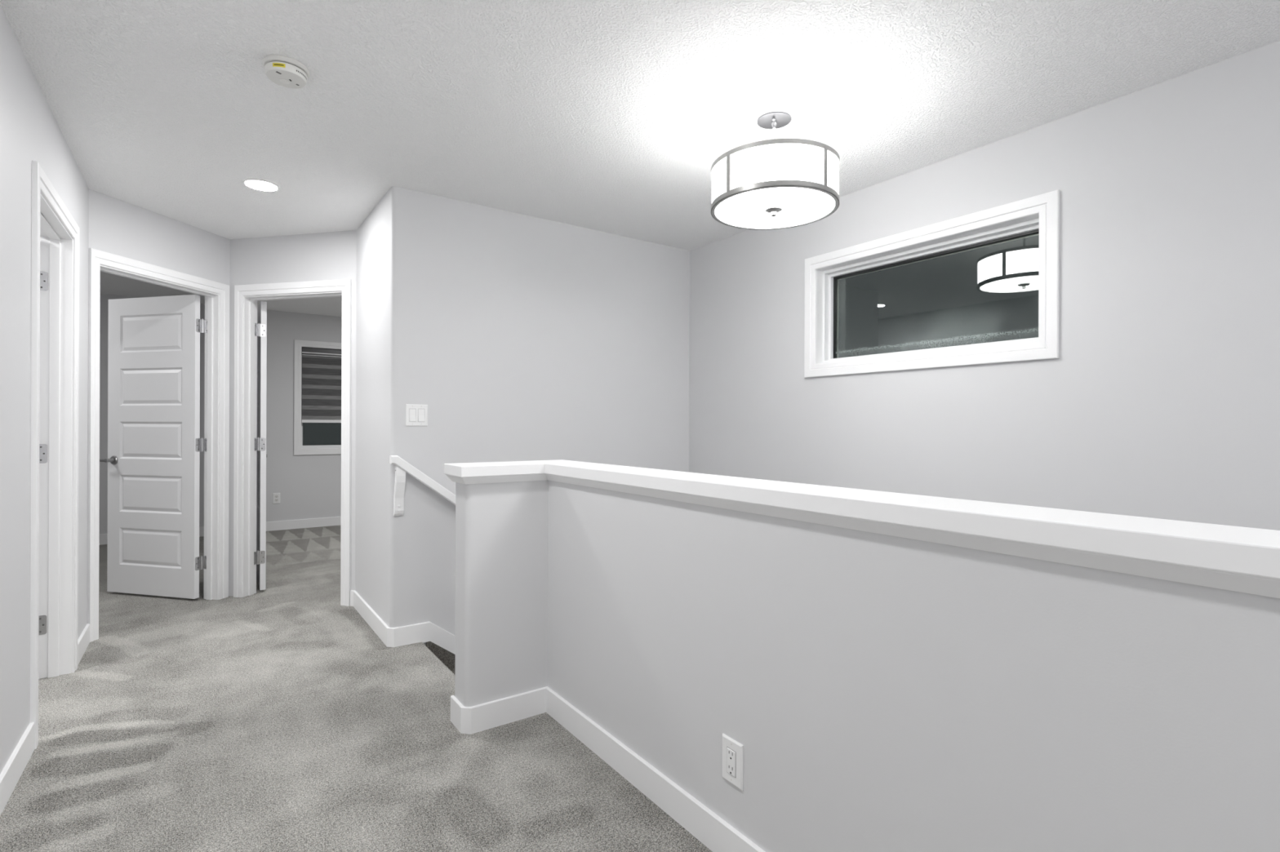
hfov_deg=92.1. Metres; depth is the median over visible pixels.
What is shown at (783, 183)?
pendant lamp
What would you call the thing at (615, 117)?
ceiling
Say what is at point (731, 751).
socket
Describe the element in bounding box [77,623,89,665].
baseboard
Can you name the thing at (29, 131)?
wall
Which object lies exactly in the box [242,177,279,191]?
recessed light
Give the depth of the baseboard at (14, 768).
2.01 m
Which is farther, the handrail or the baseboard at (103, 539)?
the baseboard at (103, 539)
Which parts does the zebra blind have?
rail, cassette trim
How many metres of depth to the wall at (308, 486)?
6.91 m
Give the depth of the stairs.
3.41 m
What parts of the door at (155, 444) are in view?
lever handle, casing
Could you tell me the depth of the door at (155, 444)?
4.15 m
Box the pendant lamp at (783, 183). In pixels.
[711,105,839,230]
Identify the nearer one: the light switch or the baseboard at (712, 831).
the baseboard at (712, 831)
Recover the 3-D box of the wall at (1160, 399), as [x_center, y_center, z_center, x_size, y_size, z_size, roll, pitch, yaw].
[2.151,1.338,2.045,0.165,5.190,6.042,0,0,-35]
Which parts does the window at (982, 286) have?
frame, sash, pane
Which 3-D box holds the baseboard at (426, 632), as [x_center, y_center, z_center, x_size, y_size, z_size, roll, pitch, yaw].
[-0.811,1.761,4.189,1.966,1.378,0.946,0,0,-35]
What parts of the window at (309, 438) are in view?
frame, pane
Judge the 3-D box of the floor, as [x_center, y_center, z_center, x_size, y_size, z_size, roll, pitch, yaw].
[-1.173,1.237,2.512,6.400,0.134,10.650,0,0,-35]
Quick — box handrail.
[389,455,455,515]
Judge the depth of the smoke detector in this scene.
2.15 m
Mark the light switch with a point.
(415, 415)
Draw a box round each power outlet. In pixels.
[272,493,279,503]
[722,733,743,791]
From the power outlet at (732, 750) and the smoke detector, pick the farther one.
the smoke detector
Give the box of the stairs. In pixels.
[426,641,455,670]
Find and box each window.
[293,339,341,455]
[804,189,1059,377]
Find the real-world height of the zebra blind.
0.857 m
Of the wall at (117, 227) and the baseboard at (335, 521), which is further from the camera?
the baseboard at (335, 521)
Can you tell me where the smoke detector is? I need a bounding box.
[262,54,310,88]
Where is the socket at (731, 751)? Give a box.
[726,746,736,778]
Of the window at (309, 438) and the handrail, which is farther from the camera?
the window at (309, 438)
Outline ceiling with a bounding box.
[0,0,1279,316]
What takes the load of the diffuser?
attached to the pendant lamp at (783, 183)
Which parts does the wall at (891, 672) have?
moulding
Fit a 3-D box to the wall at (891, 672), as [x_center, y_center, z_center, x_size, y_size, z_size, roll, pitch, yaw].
[0.324,-0.019,1.366,0.534,2.490,7.054,0,0,-35]
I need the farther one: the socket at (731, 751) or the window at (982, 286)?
the window at (982, 286)
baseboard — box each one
[0,722,34,816]
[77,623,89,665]
[98,526,204,545]
[266,516,341,531]
[350,590,455,654]
[450,686,764,851]
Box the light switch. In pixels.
[405,404,427,426]
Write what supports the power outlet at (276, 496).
attached to the wall at (308, 486)
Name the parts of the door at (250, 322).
casing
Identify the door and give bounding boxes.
[30,160,79,749]
[87,248,229,642]
[233,279,351,606]
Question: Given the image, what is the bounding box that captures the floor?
[0,524,711,851]
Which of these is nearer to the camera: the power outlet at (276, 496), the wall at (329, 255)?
the wall at (329, 255)
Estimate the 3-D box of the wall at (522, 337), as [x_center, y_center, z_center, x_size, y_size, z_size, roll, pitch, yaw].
[-0.432,1.328,3.954,2.172,5.190,0.102,0,0,-35]
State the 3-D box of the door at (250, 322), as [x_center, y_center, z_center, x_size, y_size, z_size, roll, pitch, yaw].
[-2.579,0.114,4.361,1.555,2.141,0.483,0,0,37]
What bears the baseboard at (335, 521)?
attached to the wall at (308, 486)
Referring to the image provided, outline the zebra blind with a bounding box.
[301,346,341,422]
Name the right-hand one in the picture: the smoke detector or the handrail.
the handrail
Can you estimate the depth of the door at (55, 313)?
2.86 m
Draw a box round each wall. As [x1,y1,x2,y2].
[0,4,88,773]
[87,188,230,533]
[98,293,342,534]
[228,230,356,596]
[355,186,1279,851]
[398,187,689,645]
[688,40,1279,530]
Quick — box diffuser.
[715,186,835,227]

